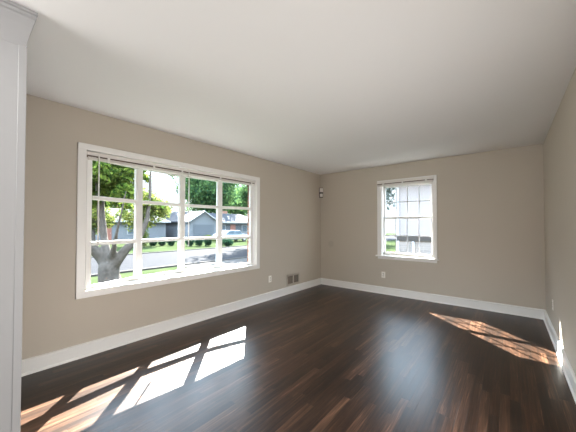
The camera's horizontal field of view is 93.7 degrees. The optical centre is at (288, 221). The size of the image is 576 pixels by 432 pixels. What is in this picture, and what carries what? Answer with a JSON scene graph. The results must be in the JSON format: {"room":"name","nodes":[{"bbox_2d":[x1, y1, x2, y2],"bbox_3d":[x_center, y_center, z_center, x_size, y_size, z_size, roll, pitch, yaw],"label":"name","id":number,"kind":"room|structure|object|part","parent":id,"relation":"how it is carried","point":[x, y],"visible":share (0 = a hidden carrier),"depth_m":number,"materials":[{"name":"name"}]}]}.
{"room":"empty living room","nodes":[
{"label":"empty living room","id":0,"kind":"room"},
{"bbox_2d":[0,39,18,431],"bbox_3d":[-2.020,0.095,1.820,1.313,2.440,0.179,-1,-1,39],"label":"wall","id":1,"kind":"structure","parent":0,"point":[8,50],"depth_m":1.43,"materials":[{"name":"white paint"}]},
{"bbox_2d":[11,44,26,431],"bbox_3d":[-1.458,0.172,1.464,0.007,2.275,0.034,-1,-1,39],"label":"trim","id":2,"kind":"structure","parent":1,"relation":"attached to","point":[22,53],"depth_m":1.46,"materials":[{"name":"white paint"}]},
{"bbox_2d":[0,0,37,46],"bbox_3d":[-1.809,-1.040,1.692,1.000,0.166,0.213,-1,-1,39],"label":"trim","id":3,"kind":"structure","parent":1,"relation":"attached to","point":[17,22],"depth_m":1.43,"materials":[{"name":"white paint"}]},
{"bbox_2d":[22,94,320,359],"bbox_3d":[-0.836,0.138,4.222,0.120,2.440,5.043,-1,-1,39],"label":"wall","id":4,"kind":"structure","parent":0,"point":[53,319],"depth_m":2.85,"materials":[{"name":"beige paint"}]},
{"bbox_2d":[75,142,259,298],"bbox_3d":[-1.391,0.008,3.680,0.344,1.526,2.482,-1,-1,39],"label":"window","id":5,"kind":"structure","parent":4,"relation":"in","point":[84,289],"depth_m":3.25,"materials":[{"name":"white paint"}]},
{"bbox_3d":[-1.930,0.674,2.994,0.048,0.032,0.506,0,-1,24],"label":"sash rail","id":6,"kind":"part","parent":5,"relation":"part of","materials":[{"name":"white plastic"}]},
{"bbox_3d":[-1.930,0.231,3.002,0.068,0.040,0.506,0,-1,24],"label":"sash rail","id":7,"kind":"part","parent":5,"relation":"part of","materials":[{"name":"white plastic"}]},
{"bbox_3d":[-1.929,-0.241,3.010,0.068,0.040,0.506,0,-1,24],"label":"sash rail","id":8,"kind":"part","parent":5,"relation":"part of","materials":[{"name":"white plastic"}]},
{"bbox_3d":[-1.929,-0.674,3.018,0.048,0.070,0.506,0,-1,24],"label":"sash rail","id":9,"kind":"part","parent":5,"relation":"part of","materials":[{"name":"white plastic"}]},
{"bbox_3d":[-1.653,0.683,3.502,0.048,0.032,0.535,-1,-1,33],"label":"sash rail","id":10,"kind":"part","parent":5,"relation":"part of","materials":[{"name":"white plastic"}]},
{"bbox_3d":[-1.652,-0.665,3.525,0.048,0.070,0.535,-1,-1,33],"label":"sash rail","id":11,"kind":"part","parent":5,"relation":"part of","materials":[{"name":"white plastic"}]},
{"bbox_3d":[-1.652,-0.232,3.518,0.068,0.040,0.535,-1,-1,33],"label":"sash rail","id":12,"kind":"part","parent":5,"relation":"part of","materials":[{"name":"white plastic"}]},
{"bbox_3d":[-1.652,0.240,3.509,0.068,0.040,0.535,-1,-1,33],"label":"sash rail","id":13,"kind":"part","parent":5,"relation":"part of","materials":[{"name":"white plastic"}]},
{"bbox_2d":[87,151,254,245],"bbox_3d":[-1.289,-0.181,3.602,0.048,1.016,2.322,-1,-1,39],"label":"mini blind","id":14,"kind":"object","parent":5,"relation":"attached to","point":[99,157],"visible":0.94,"depth_m":3.25,"materials":[{"name":"white plastic"}]},
{"bbox_3d":[-1.298,-0.645,3.618,0.016,0.022,2.314,-1,-1,39],"label":"tilt rod","id":15,"kind":"part","parent":14,"relation":"part of","materials":[{"name":"white plastic"}]},
{"bbox_3d":[-1.295,-0.617,3.615,0.026,0.013,2.298,-1,-1,39],"label":"rail","id":16,"kind":"part","parent":14,"relation":"part of","materials":[{"name":"white plastic"}]},
{"bbox_3d":[-1.281,0.691,3.966,0.048,0.032,0.540,-1,-1,44],"label":"sash rail","id":17,"kind":"part","parent":5,"relation":"part of","materials":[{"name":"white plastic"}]},
{"bbox_3d":[-1.280,-0.656,3.990,0.048,0.070,0.540,-1,-1,44],"label":"sash rail","id":18,"kind":"part","parent":5,"relation":"part of","materials":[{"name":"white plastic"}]},
{"bbox_3d":[-1.280,-0.224,3.982,0.068,0.040,0.540,-1,-1,44],"label":"sash rail","id":19,"kind":"part","parent":5,"relation":"part of","materials":[{"name":"white plastic"}]},
{"bbox_3d":[-1.281,0.248,3.974,0.068,0.040,0.540,-1,-1,44],"label":"sash rail","id":20,"kind":"part","parent":5,"relation":"part of","materials":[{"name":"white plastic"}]},
{"bbox_3d":[-0.847,-0.217,4.350,0.484,0.040,0.068,1,-1,-34],"label":"sash rail","id":21,"kind":"part","parent":5,"relation":"part of","materials":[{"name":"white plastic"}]},
{"bbox_3d":[-0.847,0.255,4.342,0.484,0.040,0.068,1,-1,-34],"label":"sash rail","id":22,"kind":"part","parent":5,"relation":"part of","materials":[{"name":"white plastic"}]},
{"bbox_3d":[-0.847,0.698,4.334,0.484,0.032,0.048,1,-1,-34],"label":"sash rail","id":23,"kind":"part","parent":5,"relation":"part of","materials":[{"name":"white plastic"}]},
{"bbox_2d":[21,278,320,376],"bbox_3d":[-0.818,1.289,4.109,0.027,0.134,4.923,-1,-1,39],"label":"baseboard","id":24,"kind":"structure","parent":4,"relation":"attached to","point":[41,362],"depth_m":3.05,"materials":[{"name":"white paint"}]},
{"bbox_2d":[287,272,298,285],"bbox_3d":[0.097,1.121,5.253,0.008,0.212,0.395,-1,-1,39],"label":"air vent","id":25,"kind":"object","parent":4,"relation":"in","point":[292,279],"visible":1,"depth_m":5.23,"materials":[{"name":"beige metal"}]},
{"bbox_3d":[0.040,1.120,5.182,0.008,0.144,0.153,-1,-1,39],"label":"louver panel","id":26,"kind":"part","parent":25,"relation":"part of","materials":[{"name":"beige metal"}]},
{"bbox_2d":[319,188,322,197],"bbox_3d":[0.733,-0.642,5.994,0.086,0.220,0.053,0,-1,-6],"label":"sensor","id":27,"kind":"object","parent":4,"relation":"attached to","point":[320,189],"visible":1,"depth_m":5.97,"materials":[{"name":"plastic"}]},
{"bbox_2d":[247,185,248,262],"bbox_3d":[-2.506,0.413,2.321,0.075,3.020,10.452,-1,-1,39],"label":"wall","id":28,"kind":"structure","parent":0,"point":[248,185],"depth_m":4.60,"materials":[{"name":"paint"}]},
{"bbox_2d":[10,0,575,174],"bbox_3d":[-1.256,-1.270,0.659,4.145,0.250,11.602,-1,-1,39],"label":"ceiling","id":29,"kind":"structure","parent":0,"point":[320,87],"depth_m":2.00,"materials":[{"name":"paint"}]},
{"bbox_2d":[20,284,575,431],"bbox_3d":[-1.317,1.355,0.660,4.295,0.120,11.602,-1,-1,39],"label":"floor","id":30,"kind":"structure","parent":0,"point":[319,358],"depth_m":2.31,"materials":[{"name":"brown wood"}]},
{"bbox_2d":[321,144,545,309],"bbox_3d":[2.204,0.154,4.975,3.888,2.440,0.200,-1,-1,39],"label":"wall","id":31,"kind":"structure","parent":0,"point":[491,237],"depth_m":4.35,"materials":[{"name":"beige paint"}]},
{"bbox_2d":[375,175,438,262],"bbox_3d":[2.184,-0.037,4.975,1.085,1.498,0.270,-1,-1,39],"label":"window","id":32,"kind":"structure","parent":31,"relation":"in","point":[381,191],"depth_m":4.97,"materials":[{"name":"white paint"}]},
{"bbox_2d":[377,176,433,186],"bbox_3d":[2.092,-0.717,4.898,0.975,0.092,0.036,-1,-1,39],"label":"mini blind","id":33,"kind":"object","parent":32,"relation":"attached to","point":[422,179],"visible":1,"depth_m":4.86,"materials":[{"name":"white plastic"}]},
{"bbox_3d":[2.096,-0.712,4.902,0.967,0.023,0.016,-1,-1,39],"label":"tilt rod","id":34,"kind":"part","parent":33,"relation":"part of","materials":[{"name":"white plastic"}]},
{"bbox_3d":[2.094,-0.677,4.899,0.951,0.013,0.026,-1,-1,39],"label":"rail","id":35,"kind":"part","parent":33,"relation":"part of","materials":[{"name":"white plastic"}]},
{"bbox_3d":[2.133,0.652,4.901,1.085,0.024,0.110,-1,-1,39],"label":"sill","id":36,"kind":"part","parent":32,"relation":"part of","materials":[{"name":"white paint"}]},
{"bbox_3d":[2.215,-0.369,5.007,0.864,0.637,0.032,-1,-1,39],"label":"sash frame","id":37,"kind":"part","parent":32,"relation":"part of","materials":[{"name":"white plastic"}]},
{"bbox_3d":[2.191,0.269,4.967,0.864,0.715,0.032,-1,-1,39],"label":"sash frame","id":38,"kind":"part","parent":32,"relation":"part of","materials":[{"name":"white plastic"}]},
{"bbox_2d":[321,278,543,318],"bbox_3d":[2.131,1.305,4.866,3.648,0.134,0.027,-1,-1,39],"label":"baseboard","id":39,"kind":"structure","parent":31,"relation":"attached to","point":[536,313],"depth_m":4.48,"materials":[{"name":"white paint"}]},
{"bbox_2d":[543,68,575,374],"bbox_3d":[0.086,0.054,-0.617,0.120,2.440,11.152,-1,-1,39],"label":"wall","id":40,"kind":"structure","parent":0,"point":[559,145],"depth_m":2.49,"materials":[{"name":"beige paint"}]},
{"bbox_2d":[543,310,575,403],"bbox_3d":[0.028,1.207,-0.591,0.027,0.134,11.152,-1,-1,39],"label":"baseboard","id":41,"kind":"structure","parent":40,"relation":"attached to","point":[570,376],"depth_m":2.49,"materials":[{"name":"white paint"}]},
{"label":"outside","id":42,"kind":"structure","parent":0,"visible":0},
{"bbox_2d":[185,258,246,267],"bbox_3d":[-0.657,2.098,12.160,7.600,0.040,4.900,-1,-1,39],"label":"driveway","id":43,"kind":"structure","parent":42,"point":[241,260],"depth_m":13.49,"materials":[{"name":"concrete"}]},
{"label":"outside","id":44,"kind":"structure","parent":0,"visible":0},
{"bbox_2d":[91,233,395,284],"bbox_3d":[-3.271,2.588,31.611,105.000,0.300,105.000,-1,-1,39],"label":"ground","id":45,"kind":"structure","parent":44,"point":[390,245],"depth_m":22.78,"materials":[{"name":"green plant"}]},
{"bbox_2d":[91,206,116,240],"bbox_3d":[-17.507,0.341,23.996,3.835,4.013,3.129,1,-1,-33],"label":"deciduous tree","id":46,"kind":"object","parent":45,"relation":"on","point":[109,219],"visible":0.29,"depth_m":23.88,"materials":[{"name":"green plant"}]},
{"bbox_2d":[105,184,125,208],"bbox_3d":[-29.438,-3.203,39.760,10.820,11.635,12.798,-1,-1,39],"label":"deciduous tree","id":47,"kind":"object","parent":45,"relation":"on","point":[110,203],"visible":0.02,"depth_m":39.42,"materials":[{"name":"green plant"}]},
{"bbox_2d":[93,205,170,240],"bbox_3d":[-23.175,0.113,32.499,8.940,4.650,14.100,-1,-1,39],"label":"house","id":48,"kind":"structure","parent":45,"relation":"on","point":[157,231],"depth_m":31.93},
{"bbox_3d":[-20.127,1.269,29.871,0.060,2.050,1.000,-1,-1,39],"label":"door","id":49,"kind":"part","parent":48,"relation":"part of","materials":[{"name":"red wood"}]},
{"bbox_2d":[91,160,174,282],"bbox_3d":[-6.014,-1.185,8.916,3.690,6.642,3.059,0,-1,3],"label":"tree","id":50,"kind":"object","parent":45,"relation":"on","point":[119,180],"visible":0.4,"depth_m":8.53,"materials":[{"name":"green plant"}]},
{"bbox_2d":[142,229,149,246],"bbox_3d":[-12.807,1.380,24.064,0.955,1.849,0.804,-1,-1,39],"label":"round shrub","id":51,"kind":"object","parent":45,"relation":"on","point":[146,235],"visible":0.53,"depth_m":23.96,"materials":[{"name":"green plant"}]},
{"bbox_2d":[158,237,166,245],"bbox_3d":[-12.139,1.926,26.038,0.831,0.979,0.736,0,-1,10],"label":"round shrub","id":52,"kind":"object","parent":45,"relation":"on","point":[164,242],"visible":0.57,"depth_m":25.95,"materials":[{"name":"green plant"}]},
{"bbox_2d":[167,241,174,245],"bbox_3d":[-11.302,1.968,26.025,0.832,0.831,0.750,0,-1,4],"label":"round shrub","id":53,"kind":"object","parent":45,"relation":"on","point":[171,243],"visible":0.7,"depth_m":25.82,"materials":[{"name":"green plant"}]},
{"bbox_2d":[185,240,194,245],"bbox_3d":[-9.234,1.909,25.409,0.847,0.906,0.844,-1,-1,39],"label":"round shrub","id":54,"kind":"object","parent":45,"relation":"on","point":[191,242],"visible":0.7,"depth_m":25.27,"materials":[{"name":"green plant"}]},
{"bbox_2d":[195,236,202,245],"bbox_3d":[-8.392,1.864,25.410,0.827,0.975,0.862,-1,-1,39],"label":"round shrub","id":55,"kind":"object","parent":45,"relation":"on","point":[198,242],"visible":0.72,"depth_m":25.27,"materials":[{"name":"green plant"}]},
{"bbox_2d":[163,211,246,240],"bbox_3d":[-11.845,0.381,42.939,10.350,4.500,15.400,-1,-1,39],"label":"house","id":56,"kind":"structure","parent":45,"relation":"on","point":[201,223],"depth_m":36.77,"materials":[{"name":"grey"}]},
{"bbox_3d":[-11.229,1.458,35.910,0.050,2.100,3.000,-1,-1,39],"label":"garage door","id":57,"kind":"part","parent":56,"relation":"part of","materials":[{"name":"grey"}]},
{"bbox_3d":[-8.556,1.487,41.727,0.060,2.050,1.000,-1,-1,39],"label":"door","id":58,"kind":"part","parent":56,"relation":"part of","materials":[{"name":"red wood"}]},
{"bbox_3d":[-6.711,1.153,43.971,0.020,1.020,2.020,-1,-1,39],"label":"pane","id":59,"kind":"part","parent":56,"relation":"part of","materials":[{"name":"blue glass"}]},
{"bbox_2d":[172,176,241,213],"bbox_3d":[-15.529,-4.986,54.300,12.861,15.734,13.718,0,-1,25],"label":"deciduous tree","id":60,"kind":"object","parent":45,"relation":"on","point":[201,192],"visible":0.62,"depth_m":50.99,"materials":[{"name":"green plant"}]},
{"bbox_2d":[204,236,211,245],"bbox_3d":[-7.541,1.876,25.427,0.793,0.932,0.796,0,-1,-4],"label":"round shrub","id":61,"kind":"object","parent":45,"relation":"on","point":[207,242],"visible":0.81,"depth_m":25.27,"materials":[{"name":"green plant"}]},
{"bbox_2d":[222,239,232,245],"bbox_3d":[-5.661,1.936,25.056,1.169,0.822,1.109,0,-1,7],"label":"round shrub","id":62,"kind":"object","parent":45,"relation":"on","point":[227,242],"visible":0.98,"depth_m":24.81,"materials":[{"name":"green plant"}]},
{"bbox_2d":[213,230,246,240],"bbox_3d":[-7.002,1.762,33.217,1.780,1.394,4.321,-1,-1,39],"label":"parked car","id":63,"kind":"object","parent":45,"relation":"on","point":[224,232],"visible":0.39,"depth_m":32.44,"materials":[{"name":"paint"}]},
{"bbox_2d":[215,187,246,215],"bbox_3d":[-14.986,-3.876,79.421,12.870,14.400,13.524,-1,-1,39],"label":"deciduous tree","id":64,"kind":"object","parent":45,"relation":"on","point":[236,211],"visible":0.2,"depth_m":76.69,"materials":[{"name":"green plant"}]},
{"bbox_2d":[235,184,247,214],"bbox_3d":[-6.025,-4.750,65.338,13.083,15.666,13.054,0,-1,16],"label":"deciduous tree","id":65,"kind":"object","parent":45,"relation":"on","point":[243,193],"visible":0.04,"depth_m":62.29,"materials":[{"name":"green plant"}]},
{"bbox_2d":[386,188,394,209],"bbox_3d":[5.957,-1.032,20.061,5.906,6.658,4.153,1,-1,-33],"label":"deciduous tree","id":66,"kind":"object","parent":45,"relation":"on","point":[388,190],"visible":0.06,"depth_m":20.43,"materials":[{"name":"green plant"}]},
{"bbox_2d":[395,184,431,254],"bbox_3d":[10.446,-0.537,9.691,10.800,5.200,9.800,-1,-1,39],"label":"house","id":67,"kind":"structure","parent":45,"relation":"on","point":[425,190],"depth_m":8.96,"materials":[{"name":"white"}]},
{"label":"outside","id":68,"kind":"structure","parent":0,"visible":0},
{"bbox_2d":[91,236,395,273],"bbox_3d":[2.006,2.370,27.325,7.000,0.035,105.000,-1,-1,39],"label":"road","id":69,"kind":"structure","parent":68,"point":[149,260],"depth_m":16.11,"materials":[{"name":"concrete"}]},
{"bbox_2d":[91,234,395,276],"bbox_3d":[2.006,2.342,27.326,7.360,0.090,105.000,-1,-1,39],"label":"kerb","id":70,"kind":"object","parent":69,"relation":"on","point":[176,265],"depth_m":13.70,"materials":[{"name":"concrete"}]}
]}

